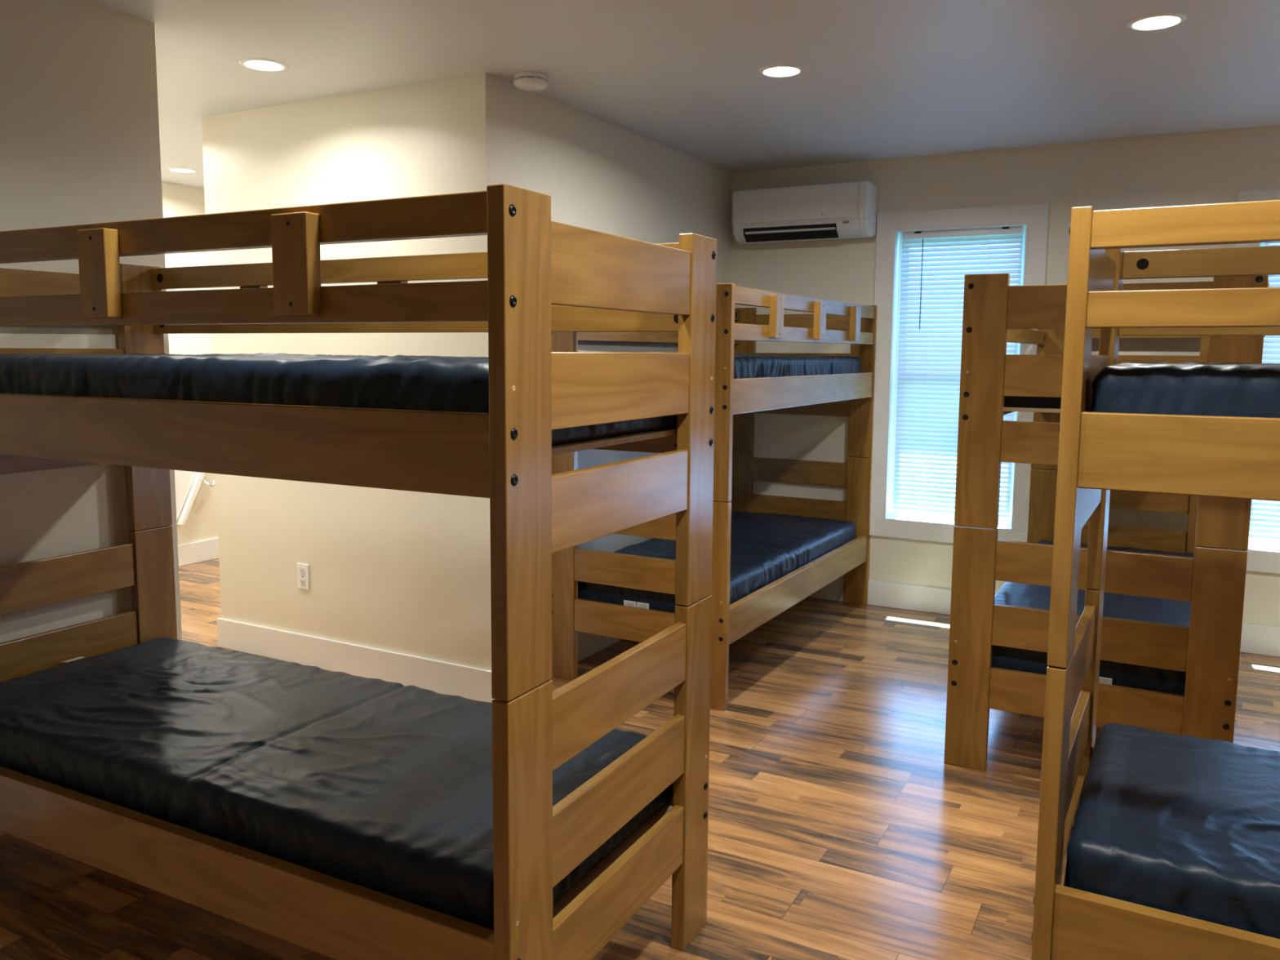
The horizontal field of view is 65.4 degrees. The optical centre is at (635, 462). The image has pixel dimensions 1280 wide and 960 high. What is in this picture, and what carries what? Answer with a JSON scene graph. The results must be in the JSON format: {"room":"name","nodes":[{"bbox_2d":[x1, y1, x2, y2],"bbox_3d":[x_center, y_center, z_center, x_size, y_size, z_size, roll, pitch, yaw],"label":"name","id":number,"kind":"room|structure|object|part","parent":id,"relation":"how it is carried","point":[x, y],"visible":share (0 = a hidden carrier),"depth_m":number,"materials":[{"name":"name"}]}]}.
{"room":"dormitory","nodes":[
{"label":"dormitory","id":0,"kind":"room"},
{"bbox_2d":[0,0,182,642],"bbox_3d":[-3.863,-0.077,2.191,2.900,2.482,4.275,4,7,28],"label":"wall","id":1,"kind":"structure","parent":0,"point":[80,140],"depth_m":3.04,"materials":[{"name":"beige paint"}]},
{"bbox_2d":[161,182,217,545],"bbox_3d":[-2.897,-0.585,6.827,0.138,2.482,4.841,4,7,28],"label":"wall","id":2,"kind":"structure","parent":0,"point":[202,522],"depth_m":6.60,"materials":[{"name":"beige paint"}]},
{"bbox_2d":[174,470,215,524],"bbox_3d":[-2.983,0.199,6.531,0.081,0.421,0.519,4,7,28],"label":"handrail","id":3,"kind":"object","parent":2,"relation":"attached to","point":[188,483],"visible":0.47,"depth_m":6.58,"materials":[{"name":"white paint"}]},
{"bbox_3d":[-3.029,0.189,6.504,0.026,0.396,0.430,4,7,28],"label":"panel","id":4,"kind":"part","parent":3,"relation":"part of","materials":[{"name":"white paint"}]},
{"bbox_3d":[-2.947,0.189,6.619,0.060,0.421,0.227,4,7,28],"label":"slanted rail","id":5,"kind":"part","parent":3,"relation":"part of","materials":[{"name":"white plastic"}]},
{"bbox_2d":[177,537,218,566],"bbox_3d":[-2.837,0.583,6.919,0.016,0.142,4.841,4,7,28],"label":"baseboard","id":6,"kind":"structure","parent":2,"relation":"attached to","point":[188,553],"depth_m":6.71,"materials":[{"name":"white paint"}]},
{"bbox_2d":[201,72,732,670],"bbox_3d":[-0.358,-0.476,6.001,1.606,2.482,3.876,4,7,28],"label":"wall","id":7,"kind":"structure","parent":0,"point":[407,572],"depth_m":4.30,"materials":[{"name":"beige paint"}]},
{"bbox_2d":[297,563,309,590],"bbox_3d":[-1.503,0.517,4.510,0.072,0.117,0.010,4,7,28],"label":"wall outlet","id":8,"kind":"object","parent":7,"relation":"attached to","point":[303,570],"visible":1,"depth_m":4.50,"materials":[{"name":"white plastic"}]},
{"bbox_2d":[299,566,305,575],"bbox_3d":[-1.504,0.491,4.504,0.031,0.036,0.003,4,7,28],"label":"socket","id":9,"kind":"object","parent":8,"relation":"attached to","point":[302,569],"depth_m":4.50,"materials":[{"name":"white plastic"}]},
{"bbox_2d":[299,577,305,586],"bbox_3d":[-1.504,0.542,4.510,0.031,0.036,0.003,4,7,28],"label":"socket","id":10,"kind":"object","parent":8,"relation":"attached to","point":[302,580],"depth_m":4.51,"materials":[{"name":"white plastic"}]},
{"bbox_2d":[217,617,622,702],"bbox_3d":[-0.726,0.757,5.471,1.637,0.142,2.399,4,7,28],"label":"baseboard","id":11,"kind":"structure","parent":7,"relation":"attached to","point":[440,677],"depth_m":4.41,"materials":[{"name":"white paint"}]},
{"bbox_2d":[0,558,1279,959],"bbox_3d":[0.282,1.172,2.827,9.722,0.086,9.391,4,7,28],"label":"floor","id":12,"kind":"structure","parent":0,"point":[840,828],"depth_m":3.00,"materials":[{"name":"laminate"}]},
{"bbox_2d":[0,183,716,959],"bbox_3d":[-0.892,0.305,2.502,1.993,1.694,0.915,4,7,27],"label":"bunk bed","id":13,"kind":"object","parent":12,"relation":"on","point":[544,276],"visible":0.84,"depth_m":1.97,"materials":[{"name":"brown wood"}]},
{"bbox_3d":[-1.586,-0.206,3.222,0.035,0.846,0.139,4,7,27],"label":"post","id":14,"kind":"part","parent":13,"relation":"part of","materials":[{"name":"brown wood"}]},
{"bbox_3d":[-1.592,0.637,3.315,0.035,0.846,0.139,4,7,27],"label":"post","id":15,"kind":"part","parent":13,"relation":"part of","materials":[{"name":"brown wood"}]},
{"bbox_3d":[-1.076,-0.458,2.054,1.916,0.066,0.033,4,7,27],"label":"guard rail","id":16,"kind":"part","parent":13,"relation":"part of","materials":[{"name":"brown wood"}]},
{"bbox_3d":[-1.077,-0.318,2.069,1.916,0.065,0.033,4,7,27],"label":"guard rail","id":17,"kind":"part","parent":13,"relation":"part of","materials":[{"name":"brown wood"}]},
{"bbox_3d":[-1.079,-0.065,2.097,1.916,0.138,0.033,4,7,27],"label":"rail","id":18,"kind":"part","parent":13,"relation":"part of","materials":[{"name":"brown wood"}]},
{"bbox_3d":[-1.085,0.854,2.199,1.916,0.147,0.033,4,7,27],"label":"rail","id":19,"kind":"part","parent":13,"relation":"part of","materials":[{"name":"brown wood"}]},
{"bbox_2d":[0,636,672,929],"bbox_3d":[-0.906,0.728,2.554,1.886,0.172,0.766,4,7,27],"label":"mattress","id":20,"kind":"object","parent":13,"relation":"on","point":[380,785],"visible":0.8,"depth_m":2.32,"materials":[{"name":"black plastic"}]},
{"bbox_2d":[0,352,677,444],"bbox_3d":[-0.886,-0.184,2.446,1.881,0.168,0.767,4,7,27],"label":"mattress","id":21,"kind":"object","parent":13,"relation":"on","point":[397,382],"visible":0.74,"depth_m":1.96,"materials":[{"name":"blue plastic"}]},
{"bbox_3d":[-0.698,-0.535,2.772,1.916,0.066,0.033,4,7,27],"label":"guard rail","id":22,"kind":"part","parent":13,"relation":"part of","materials":[{"name":"brown wood"}]},
{"bbox_3d":[-0.699,-0.395,2.787,1.916,0.065,0.033,4,7,27],"label":"guard rail","id":23,"kind":"part","parent":13,"relation":"part of","materials":[{"name":"brown wood"}]},
{"bbox_3d":[-0.193,-0.027,1.688,0.035,0.846,0.139,4,7,27],"label":"post","id":24,"kind":"part","parent":13,"relation":"part of","materials":[{"name":"brown wood"}]},
{"bbox_3d":[-0.198,0.816,1.782,0.035,0.846,0.139,4,7,27],"label":"post","id":25,"kind":"part","parent":13,"relation":"part of","materials":[{"name":"brown wood"}]},
{"bbox_3d":[-0.701,-0.142,2.815,1.916,0.138,0.033,4,7,27],"label":"rail","id":26,"kind":"part","parent":13,"relation":"part of","materials":[{"name":"brown wood"}]},
{"bbox_3d":[0.136,0.748,2.417,0.035,0.846,0.139,4,7,27],"label":"post","id":27,"kind":"part","parent":13,"relation":"part of","materials":[{"name":"brown wood"}]},
{"bbox_3d":[0.142,-0.095,2.323,0.035,0.846,0.139,4,7,27],"label":"post","id":28,"kind":"part","parent":13,"relation":"part of","materials":[{"name":"brown wood"}]},
{"bbox_2d":[551,283,877,711],"bbox_3d":[0.478,0.039,4.976,0.915,1.694,1.993,4,7,29],"label":"bunk bed","id":29,"kind":"object","parent":12,"relation":"on","point":[738,330],"visible":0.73,"depth_m":4.37,"materials":[{"name":"brown wood"}]},
{"bbox_3d":[-0.313,-0.313,4.261,0.139,0.846,0.035,4,7,29],"label":"post","id":30,"kind":"part","parent":29,"relation":"part of","materials":[{"name":"brown wood"}]},
{"bbox_3d":[-0.318,0.530,4.355,0.139,0.846,0.035,4,7,29],"label":"post","id":31,"kind":"part","parent":29,"relation":"part of","materials":[{"name":"brown wood"}]},
{"bbox_3d":[0.128,-0.646,5.102,0.033,0.065,1.916,4,7,29],"label":"guard rail","id":32,"kind":"part","parent":29,"relation":"part of","materials":[{"name":"brown wood"}]},
{"bbox_2d":[577,511,856,613],"bbox_3d":[0.469,0.465,5.012,0.766,0.171,1.857,4,7,29],"label":"mattress","id":33,"kind":"object","parent":29,"relation":"on","point":[766,548],"visible":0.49,"depth_m":4.79,"materials":[{"name":"black leather"}]},
{"bbox_3d":[0.309,0.573,4.003,0.139,0.846,0.035,4,7,29],"label":"post","id":34,"kind":"part","parent":29,"relation":"part of","materials":[{"name":"brown wood"}]},
{"bbox_3d":[0.315,-0.270,3.909,0.139,0.846,0.035,4,7,29],"label":"post","id":35,"kind":"part","parent":29,"relation":"part of","materials":[{"name":"brown wood"}]},
{"bbox_3d":[0.129,-0.787,5.087,0.033,0.066,1.916,4,7,29],"label":"guard rail","id":36,"kind":"part","parent":29,"relation":"part of","materials":[{"name":"brown wood"}]},
{"bbox_3d":[0.642,0.349,6.044,0.139,0.846,0.035,4,7,29],"label":"post","id":37,"kind":"part","parent":29,"relation":"part of","materials":[{"name":"brown wood"}]},
{"bbox_3d":[0.648,-0.494,5.950,0.139,0.846,0.035,4,7,29],"label":"post","id":38,"kind":"part","parent":29,"relation":"part of","materials":[{"name":"brown wood"}]},
{"bbox_2d":[733,354,862,378],"bbox_3d":[0.477,-0.449,4.914,0.766,0.170,1.849,4,7,29],"label":"mattress","id":39,"kind":"object","parent":29,"relation":"on","point":[745,366],"visible":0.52,"depth_m":4.59,"materials":[{"name":"black leather"}]},
{"bbox_3d":[0.830,0.575,4.834,0.033,0.147,1.916,4,7,29],"label":"rail","id":40,"kind":"part","parent":29,"relation":"part of","materials":[{"name":"brown wood"}]},
{"bbox_3d":[0.836,-0.344,4.732,0.033,0.138,1.916,4,7,29],"label":"rail","id":41,"kind":"part","parent":29,"relation":"part of","materials":[{"name":"brown wood"}]},
{"bbox_3d":[0.838,-0.597,4.704,0.033,0.065,1.916,4,7,29],"label":"guard rail","id":42,"kind":"part","parent":29,"relation":"part of","materials":[{"name":"brown wood"}]},
{"bbox_3d":[0.839,-0.738,4.689,0.033,0.066,1.916,4,7,29],"label":"guard rail","id":43,"kind":"part","parent":29,"relation":"part of","materials":[{"name":"brown wood"}]},
{"bbox_3d":[1.270,0.392,5.691,0.139,0.846,0.035,4,7,29],"label":"post","id":44,"kind":"part","parent":29,"relation":"part of","materials":[{"name":"brown wood"}]},
{"bbox_3d":[1.275,-0.451,5.598,0.139,0.846,0.035,4,7,29],"label":"post","id":45,"kind":"part","parent":29,"relation":"part of","materials":[{"name":"brown wood"}]},
{"bbox_2d":[943,273,1269,770],"bbox_3d":[1.945,0.149,4.074,0.915,1.694,1.993,4,7,28],"label":"bunk bed","id":46,"kind":"object","parent":12,"relation":"on","point":[997,313],"visible":0.68,"depth_m":3.29,"materials":[{"name":"brown wood"}]},
{"bbox_3d":[1.157,0.640,3.442,0.139,0.846,0.035,4,7,28],"label":"post","id":47,"kind":"part","parent":46,"relation":"part of","materials":[{"name":"brown wood"}]},
{"bbox_3d":[1.163,-0.202,3.348,0.139,0.846,0.035,4,7,28],"label":"post","id":48,"kind":"part","parent":46,"relation":"part of","materials":[{"name":"brown wood"}]},
{"bbox_3d":[1.590,-0.283,4.223,0.033,0.138,1.916,4,7,28],"label":"rail","id":49,"kind":"part","parent":46,"relation":"part of","materials":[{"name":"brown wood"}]},
{"bbox_3d":[1.592,-0.536,4.195,0.033,0.065,1.916,4,7,28],"label":"guard rail","id":50,"kind":"part","parent":46,"relation":"part of","materials":[{"name":"brown wood"}]},
{"bbox_2d":[1004,395,1061,408],"bbox_3d":[1.949,-0.341,4.020,0.767,0.171,1.881,4,7,28],"label":"mattress","id":51,"kind":"object","parent":46,"relation":"on","point":[1009,401],"visible":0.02,"depth_m":3.31,"materials":[{"name":"blue plastic"}]},
{"bbox_3d":[2.095,0.458,5.143,0.139,0.846,0.035,4,7,28],"label":"post","id":52,"kind":"part","parent":46,"relation":"part of","materials":[{"name":"brown wood"}]},
{"bbox_3d":[2.100,-0.385,5.050,0.139,0.846,0.035,4,7,28],"label":"post","id":53,"kind":"part","parent":46,"relation":"part of","materials":[{"name":"brown wood"}]},
{"bbox_2d":[991,539,1194,695],"bbox_3d":[1.941,0.575,4.119,0.768,0.168,1.887,4,7,28],"label":"mattress","id":54,"kind":"object","parent":46,"relation":"on","point":[1139,608],"visible":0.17,"depth_m":3.58,"materials":[{"name":"leather"}]},
{"bbox_3d":[2.727,0.500,4.799,0.139,0.846,0.035,4,7,28],"label":"post","id":55,"kind":"part","parent":46,"relation":"part of","materials":[{"name":"brown wood"}]},
{"bbox_3d":[2.732,-0.343,4.706,0.139,0.846,0.035,4,7,28],"label":"post","id":56,"kind":"part","parent":46,"relation":"part of","materials":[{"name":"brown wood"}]},
{"bbox_3d":[1.790,0.683,3.098,0.139,0.846,0.035,4,7,28],"label":"post","id":57,"kind":"part","parent":46,"relation":"part of","materials":[{"name":"brown wood"}]},
{"bbox_3d":[1.795,-0.160,3.005,0.139,0.846,0.035,4,7,28],"label":"post","id":58,"kind":"part","parent":46,"relation":"part of","materials":[{"name":"brown wood"}]},
{"bbox_2d":[1031,200,1279,959],"bbox_3d":[1.851,0.404,1.766,1.993,1.694,0.915,4,7,29],"label":"bunk bed","id":59,"kind":"object","parent":12,"relation":"on","point":[1237,457],"visible":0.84,"depth_m":1.82,"materials":[{"name":"brown wood"}]},
{"bbox_3d":[0.822,0.801,1.977,0.035,0.846,0.139,4,7,29],"label":"post","id":60,"kind":"part","parent":59,"relation":"part of","materials":[{"name":"brown wood"}]},
{"bbox_3d":[0.827,-0.042,1.883,0.035,0.846,0.139,4,7,29],"label":"post","id":61,"kind":"part","parent":59,"relation":"part of","materials":[{"name":"brown wood"}]},
{"bbox_3d":[1.176,0.734,2.601,0.035,0.846,0.139,4,7,29],"label":"post","id":62,"kind":"part","parent":59,"relation":"part of","materials":[{"name":"brown wood"}]},
{"bbox_3d":[1.181,-0.109,2.508,0.035,0.846,0.139,4,7,29],"label":"post","id":63,"kind":"part","parent":59,"relation":"part of","materials":[{"name":"brown wood"}]},
{"bbox_3d":[1.647,0.953,1.470,1.916,0.147,0.033,4,7,29],"label":"rail","id":64,"kind":"part","parent":59,"relation":"part of","materials":[{"name":"brown wood"}]},
{"bbox_2d":[1063,723,1279,938],"bbox_3d":[1.842,0.829,1.817,1.887,0.168,0.767,4,7,29],"label":"mattress","id":65,"kind":"object","parent":59,"relation":"on","point":[1185,825],"visible":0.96,"depth_m":1.99,"materials":[{"name":"blue plastic"}]},
{"bbox_3d":[1.653,0.034,1.368,1.916,0.138,0.033,4,7,29],"label":"rail","id":66,"kind":"part","parent":59,"relation":"part of","materials":[{"name":"brown wood"}]},
{"bbox_3d":[1.655,-0.219,1.340,1.916,0.065,0.033,4,7,29],"label":"guard rail","id":67,"kind":"part","parent":59,"relation":"part of","materials":[{"name":"brown wood"}]},
{"bbox_2d":[1090,360,1279,417],"bbox_3d":[1.848,-0.086,1.716,1.888,0.169,0.767,4,7,29],"label":"mattress","id":68,"kind":"object","parent":59,"relation":"on","point":[1241,389],"visible":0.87,"depth_m":1.77,"materials":[{"name":"blue plastic"}]},
{"bbox_3d":[1.656,-0.360,1.324,1.916,0.066,0.033,4,7,29],"label":"guard rail","id":69,"kind":"part","parent":59,"relation":"part of","materials":[{"name":"brown wood"}]},
{"bbox_3d":[2.056,-0.295,2.046,1.916,0.065,0.033,4,7,29],"label":"guard rail","id":70,"kind":"part","parent":59,"relation":"part of","materials":[{"name":"brown wood"}]},
{"bbox_3d":[2.057,-0.435,2.030,1.916,0.066,0.033,4,7,29],"label":"guard rail","id":71,"kind":"part","parent":59,"relation":"part of","materials":[{"name":"brown wood"}]},
{"bbox_2d":[86,0,1279,189],"bbox_3d":[0.299,-1.389,2.543,9.722,0.103,9.391,4,7,28],"label":"ceiling","id":72,"kind":"structure","parent":0,"point":[881,79],"depth_m":3.65,"materials":[{"name":"white paint"}]},
{"bbox_2d":[166,167,198,173],"bbox_3d":[-2.677,-1.726,5.897,0.174,0.005,0.174,4,7,28],"label":"recessed light","id":73,"kind":"object","parent":72,"relation":"in","point":[181,170],"visible":1,"depth_m":5.88,"materials":[{"name":"white plastic"}]},
{"bbox_2d":[170,168,194,172],"bbox_3d":[-2.677,-1.727,5.897,0.135,0.002,0.135,4,7,28],"label":"diffuser","id":74,"kind":"object","parent":73,"relation":"attached to","point":[171,170],"depth_m":5.89,"materials":[{"name":"white plastic"}]},
{"bbox_2d":[239,57,288,71],"bbox_3d":[-1.380,-1.474,3.704,0.174,0.005,0.174,4,7,28],"label":"recessed light","id":75,"kind":"object","parent":72,"relation":"in","point":[263,64],"visible":1,"depth_m":3.69,"materials":[{"name":"white plastic"}]},
{"bbox_2d":[244,60,283,70],"bbox_3d":[-1.380,-1.475,3.704,0.135,0.002,0.135,4,7,28],"label":"diffuser","id":76,"kind":"object","parent":75,"relation":"attached to","point":[251,64],"depth_m":3.70,"materials":[{"name":"white plastic"}]},
{"bbox_2d":[513,71,548,91],"bbox_3d":[-0.401,-1.461,3.835,0.134,0.049,0.134,4,7,28],"label":"smoke detector","id":77,"kind":"object","parent":72,"relation":"attached to","point":[528,81],"visible":1,"depth_m":3.79,"materials":[{"name":"white plastic"}]},
{"bbox_3d":[-0.401,-1.477,3.833,0.130,0.016,0.130,4,7,28],"label":"plate","id":78,"kind":"part","parent":77,"relation":"part of","materials":[{"name":"white plastic"}]},
{"bbox_2d":[758,64,804,77],"bbox_3d":[0.548,-1.466,3.740,0.174,0.005,0.174,4,7,28],"label":"recessed light","id":79,"kind":"object","parent":72,"relation":"in","point":[775,70],"visible":1,"depth_m":3.73,"materials":[{"name":"white plastic"}]},
{"bbox_2d":[763,66,799,76],"bbox_3d":[0.548,-1.466,3.740,0.135,0.002,0.135,4,7,28],"label":"diffuser","id":80,"kind":"object","parent":79,"relation":"attached to","point":[767,71],"depth_m":3.74,"materials":[{"name":"white plastic"}]},
{"bbox_2d":[1125,12,1187,31],"bbox_3d":[1.653,-1.395,3.163,0.174,0.005,0.174,4,7,28],"label":"recessed light","id":81,"kind":"object","parent":72,"relation":"in","point":[1158,21],"visible":1,"depth_m":3.15,"materials":[{"name":"white plastic"}]},
{"bbox_2d":[1133,16,1180,29],"bbox_3d":[1.653,-1.395,3.163,0.135,0.002,0.135,4,7,28],"label":"diffuser","id":82,"kind":"object","parent":81,"relation":"attached to","point":[1142,22],"depth_m":3.16,"materials":[{"name":"white plastic"}]},
{"bbox_2d":[729,125,1279,627],"bbox_3d":[3.266,-0.300,4.625,6.360,2.482,0.138,4,7,28],"label":"wall","id":83,"kind":"structure","parent":0,"point":[1209,167],"depth_m":5.22,"materials":[{"name":"beige paint"}]},
{"bbox_2d":[732,180,877,243],"bbox_3d":[0.940,-1.389,5.584,0.779,0.286,0.208,4,7,28],"label":"air conditioner","id":84,"kind":"object","parent":83,"relation":"attached to","point":[845,210],"visible":1,"depth_m":5.48,"materials":[{"name":"white plastic"}]},
{"bbox_2d":[742,223,838,242],"bbox_3d":[0.864,-1.280,5.569,0.543,0.072,0.056,4,7,28],"label":"outlet","id":85,"kind":"object","parent":84,"relation":"attached to","point":[752,233],"depth_m":5.56,"materials":[{"name":"black plastic"}]},
{"bbox_3d":[0.877,-1.430,5.507,0.716,0.188,0.020,4,7,28],"label":"panel","id":86,"kind":"part","parent":84,"relation":"part of","materials":[{"name":"white plastic"}]},
{"bbox_2d":[869,202,1048,542],"bbox_3d":[1.744,-0.459,5.431,0.876,1.792,0.156,4,7,28],"label":"window","id":87,"kind":"structure","parent":83,"relation":"in","point":[886,521],"depth_m":5.47,"materials":[{"name":"white paint"}]},
{"bbox_3d":[1.764,-0.091,5.512,0.622,0.787,0.017,4,7,28],"label":"sash","id":88,"kind":"part","parent":87,"relation":"part of","materials":[{"name":"white plastic"}]},
{"bbox_2d":[893,226,1023,517],"bbox_3d":[1.739,-0.484,5.418,0.625,1.533,0.041,4,7,28],"label":"window blind","id":89,"kind":"object","parent":87,"relation":"attached to","point":[926,447],"visible":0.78,"depth_m":5.47,"materials":[{"name":"white plastic"}]},
{"bbox_3d":[1.602,-0.474,5.482,0.002,1.485,0.001,-4,8,-34],"label":"ladder cord","id":90,"kind":"part","parent":89,"relation":"part of","materials":[{"name":"white fabric"}]},
{"bbox_3d":[1.736,0.271,5.505,0.625,0.014,0.016,4,7,28],"label":"rail","id":91,"kind":"part","parent":89,"relation":"part of","materials":[{"name":"white plastic"}]},
{"bbox_3d":[1.747,-1.228,5.340,0.625,0.037,0.030,4,7,28],"label":"head rail","id":92,"kind":"part","parent":89,"relation":"part of","materials":[{"name":"white plastic"}]},
{"bbox_3d":[1.770,-0.464,5.478,0.670,1.585,0.046,4,7,28],"label":"frame","id":93,"kind":"part","parent":87,"relation":"part of","materials":[{"name":"white plastic"}]},
{"bbox_3d":[1.778,-0.844,5.446,0.622,0.776,0.017,4,7,28],"label":"sash","id":94,"kind":"part","parent":87,"relation":"part of","materials":[{"name":"white plastic"}]},
{"bbox_2d":[808,577,1279,657],"bbox_3d":[3.222,0.870,4.688,6.054,0.142,0.016,4,7,28],"label":"baseboard","id":95,"kind":"structure","parent":83,"relation":"attached to","point":[1264,640],"depth_m":5.55,"materials":[{"name":"white paint"}]},
{"bbox_2d":[1234,188,1279,573],"bbox_3d":[3.237,-0.360,4.624,0.876,1.792,0.156,4,7,28],"label":"window","id":96,"kind":"structure","parent":83,"relation":"in","point":[1263,553],"depth_m":4.75,"materials":[{"name":"white paint"}]},
{"bbox_3d":[3.263,-0.365,4.671,0.670,1.585,0.046,4,7,28],"label":"frame","id":97,"kind":"part","parent":96,"relation":"part of","materials":[{"name":"white plastic"}]},
{"bbox_2d":[1248,242,1279,539],"bbox_3d":[3.232,-0.384,4.611,0.625,1.533,0.041,4,7,28],"label":"window blind","id":98,"kind":"object","parent":96,"relation":"attached to","point":[1264,514],"visible":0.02,"depth_m":4.78,"materials":[{"name":"white plastic"}]},
{"bbox_3d":[3.229,0.370,4.698,0.625,0.014,0.016,4,7,28],"label":"rail","id":99,"kind":"part","parent":98,"relation":"part of","materials":[{"name":"white plastic"}]},
{"bbox_3d":[3.257,0.009,4.705,0.622,0.787,0.017,4,7,28],"label":"sash","id":100,"kind":"part","parent":96,"relation":"part of","materials":[{"name":"white plastic"}]},
{"label":"outside","id":101,"kind":"structure","parent":0,"visible":0},
{"bbox_2d":[899,504,1279,536],"bbox_3d":[8.277,0.466,13.563,22.360,0.086,20.085,4,7,28],"label":"ground","id":102,"kind":"structure","parent":101,"point":[906,505],"depth_m":12.03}
]}

